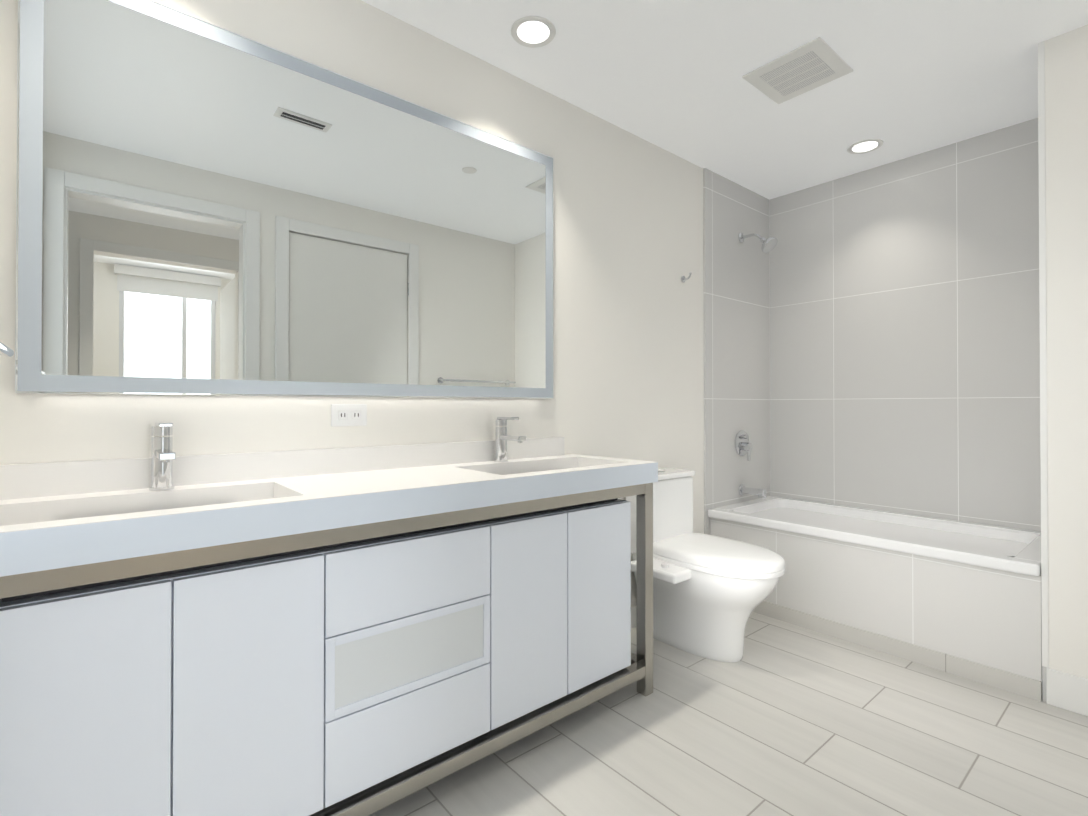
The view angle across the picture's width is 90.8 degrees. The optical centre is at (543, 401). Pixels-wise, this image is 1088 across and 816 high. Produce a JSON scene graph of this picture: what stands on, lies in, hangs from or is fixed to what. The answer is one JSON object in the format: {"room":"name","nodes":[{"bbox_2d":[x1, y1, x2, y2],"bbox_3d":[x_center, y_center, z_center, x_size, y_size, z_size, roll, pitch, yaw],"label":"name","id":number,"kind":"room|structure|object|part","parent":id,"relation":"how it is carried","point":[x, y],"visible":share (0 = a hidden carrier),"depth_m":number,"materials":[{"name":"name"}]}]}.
{"room":"bathroom","nodes":[
{"label":"bathroom","id":0,"kind":"room"},
{"bbox_2d":[0,0,703,606],"bbox_3d":[0.056,-0.112,2.411,3.845,2.440,0.120,0,-1,-40],"label":"wall","id":1,"kind":"structure","parent":0,"point":[628,302],"depth_m":2.20,"materials":[{"name":"white paint"}]},
{"bbox_2d":[0,437,563,496],"bbox_3d":[-0.597,0.188,1.770,1.770,0.078,0.020,0,-1,-40],"label":"backsplash","id":2,"kind":"structure","parent":1,"relation":"attached to","point":[34,479],"depth_m":1.53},
{"bbox_2d":[15,0,553,398],"bbox_3d":[-0.596,-0.530,1.770,1.635,1.027,0.030,0,-1,-40],"label":"mirror","id":3,"kind":"object","parent":1,"relation":"attached to","point":[204,207],"visible":0.98,"depth_m":1.54,"materials":[{"name":"white mirror"}]},
{"bbox_2d":[331,404,366,426],"bbox_3d":[-0.634,0.043,1.749,0.116,0.072,0.008,0,-1,-40],"label":"electrical outlet plate","id":4,"kind":"object","parent":1,"relation":"attached to","point":[348,414],"visible":1,"depth_m":1.75,"materials":[{"name":"white plastic"}]},
{"bbox_2d":[631,606,636,628],"bbox_3d":[0.532,1.060,2.714,0.975,0.100,0.012,0,-1,-40],"label":"baseboard","id":5,"kind":"structure","parent":1,"relation":"attached to","point":[634,617],"depth_m":2.63,"materials":[{"name":"white"}]},
{"bbox_2d":[681,272,691,281],"bbox_3d":[0.773,-0.673,2.899,0.036,0.046,0.056,0,-1,-40],"label":"robe hook","id":6,"kind":"object","parent":1,"relation":"attached to","point":[683,278],"visible":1,"depth_m":2.91,"materials":[{"name":"silver metal"}]},
{"bbox_2d":[703,168,769,534],"bbox_3d":[1.195,-0.106,3.278,0.745,2.440,0.012,0,-1,-40],"label":"wall tile","id":7,"kind":"structure","parent":1,"relation":"attached to","point":[736,289],"depth_m":3.23,"materials":[{"name":"grey tile"}]},
{"bbox_2d":[735,233,777,498],"bbox_3d":[1.276,-0.232,3.193,0.156,1.607,0.222,0,-1,-40],"label":"shower","id":8,"kind":"object","parent":7,"relation":"attached to","point":[743,445],"visible":1,"depth_m":3.23,"materials":[{"name":"silver metal"}]},
{"bbox_3d":[1.253,0.536,3.216,0.068,0.070,0.150,0,-1,-40],"label":"tub spout mount","id":9,"kind":"part","parent":8,"relation":"part of","materials":[{"name":"silver metal"}]},
{"bbox_2d":[323,612,1087,815],"bbox_3d":[0.704,1.152,1.627,3.845,0.100,2.140,0,-1,-40],"label":"floor","id":10,"kind":"structure","parent":0,"point":[781,718],"depth_m":1.71,"materials":[{"name":"white tile"}]},
{"bbox_2d":[0,481,657,815],"bbox_3d":[-0.427,0.702,1.623,1.830,0.800,0.438,0,-1,-40],"label":"bathroom vanity","id":11,"kind":"object","parent":10,"relation":"on","point":[360,631],"depth_m":1.27,"materials":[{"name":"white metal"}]},
{"bbox_2d":[0,453,657,580],"bbox_3d":[-0.424,0.297,1.625,1.850,0.141,0.458,0,-1,-40],"label":"countertop","id":12,"kind":"structure","parent":11,"relation":"on","point":[55,531],"depth_m":1.29,"materials":[{"name":"white stone"}]},
{"bbox_2d":[149,422,175,490],"bbox_3d":[-0.949,0.138,1.340,0.054,0.172,0.162,0,-1,-40],"label":"faucet","id":13,"kind":"object","parent":12,"relation":"on","point":[162,462],"depth_m":1.36,"materials":[{"name":"silver metal"}]},
{"bbox_2d":[494,417,525,461],"bbox_3d":[-0.130,0.143,2.025,0.054,0.172,0.162,0,-1,-40],"label":"faucet","id":14,"kind":"object","parent":12,"relation":"on","point":[501,437],"depth_m":2.04,"materials":[{"name":"silver metal"}]},
{"bbox_2d":[626,468,784,662],"bbox_3d":[0.684,0.720,2.384,0.512,0.776,0.695,0,-1,-40],"label":"toilet","id":15,"kind":"object","parent":10,"relation":"on","point":[711,593],"visible":0.77,"depth_m":2.30,"materials":[{"name":"white ceramic"}]},
{"bbox_3d":[0.725,0.691,2.335,0.512,0.110,0.567,0,-1,-40],"label":"seat","id":16,"kind":"part","parent":15,"relation":"part of","materials":[{"name":"white plastic"}]},
{"bbox_2d":[708,496,1041,701],"bbox_3d":[1.645,0.858,2.730,0.721,0.505,1.392,0,-1,-40],"label":"bathtub","id":17,"kind":"object","parent":10,"relation":"on","point":[959,598],"visible":0.85,"depth_m":2.38,"materials":[{"name":"white plastic"}]},
{"bbox_2d":[362,0,1087,199],"bbox_3d":[0.704,-1.388,1.645,3.845,0.100,2.140,0,-1,-40],"label":"ceiling","id":18,"kind":"structure","parent":0,"point":[922,77],"depth_m":2.14,"materials":[{"name":"white paint"}]},
{"bbox_2d":[511,15,555,47],"bbox_3d":[-0.039,-1.332,1.936,0.164,0.006,0.164,0,-1,-40],"label":"recessed light","id":19,"kind":"object","parent":18,"relation":"in","point":[533,31],"visible":1,"depth_m":1.93,"materials":[{"name":"white"}]},
{"bbox_2d":[742,37,852,104],"bbox_3d":[1.026,-1.328,2.175,0.310,0.010,0.310,0,-1,-40],"label":"ceiling vent","id":20,"kind":"object","parent":18,"relation":"in","point":[809,66],"visible":1,"depth_m":2.16,"materials":[{"name":"white plastic"}]},
{"bbox_2d":[847,139,883,153],"bbox_3d":[1.671,-1.326,2.792,0.164,0.006,0.164,0,-1,-40],"label":"recessed light","id":21,"kind":"object","parent":18,"relation":"in","point":[860,147],"visible":1,"depth_m":2.79,"materials":[{"name":"white"}]},
{"bbox_2d":[1045,24,1087,678],"bbox_3d":[2.318,-0.115,2.060,0.825,2.440,0.480,0,-1,-40],"label":"wall","id":22,"kind":"structure","parent":0,"point":[1066,112],"depth_m":1.93,"materials":[{"name":"white paint"}]},
{"bbox_2d":[1038,40,1048,667],"bbox_3d":[1.844,-0.181,1.982,0.003,2.309,0.018,0,-1,-40],"label":"wall edge","id":23,"kind":"structure","parent":22,"relation":"attached to","point":[1043,354],"depth_m":1.98,"materials":[{"name":"white paint"}]},
{"bbox_2d":[1042,666,1046,701],"bbox_3d":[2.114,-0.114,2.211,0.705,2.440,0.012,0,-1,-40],"label":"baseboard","id":24,"kind":"structure","parent":22,"relation":"attached to","point":[1044,697],"depth_m":1.98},
{"bbox_2d":[1046,668,1087,715],"bbox_3d":[1.992,1.038,1.789,0.012,0.130,0.464,0,-1,-40],"label":"baseboard","id":25,"kind":"structure","parent":22,"relation":"attached to","point":[1066,691],"depth_m":1.92,"materials":[{"name":"white"}]},
{"bbox_3d":[1.985,-0.108,3.007,0.120,2.440,1.440,0,-1,-40],"label":"wall","id":26,"kind":"structure","parent":0,"visible":0},
{"bbox_2d":[769,118,1040,531],"bbox_3d":[1.928,-0.108,2.973,0.012,2.440,1.396,0,-1,-40],"label":"wall tile","id":27,"kind":"structure","parent":26,"relation":"attached to","point":[904,340],"depth_m":2.88,"materials":[{"name":"grey tile"}]},
{"bbox_3d":[-0.725,-0.126,0.441,0.120,2.440,1.900,0,-1,-40],"label":"wall","id":28,"kind":"structure","parent":0,"visible":0},
{"bbox_2d":[0,342,13,356],"bbox_3d":[-0.942,-0.103,0.860,0.084,0.048,0.580,0,-1,-40],"label":"towel bar","id":29,"kind":"object","parent":28,"relation":"attached to","point":[6,351],"visible":1,"depth_m":1.03,"materials":[{"name":"silver metal"}]}
]}

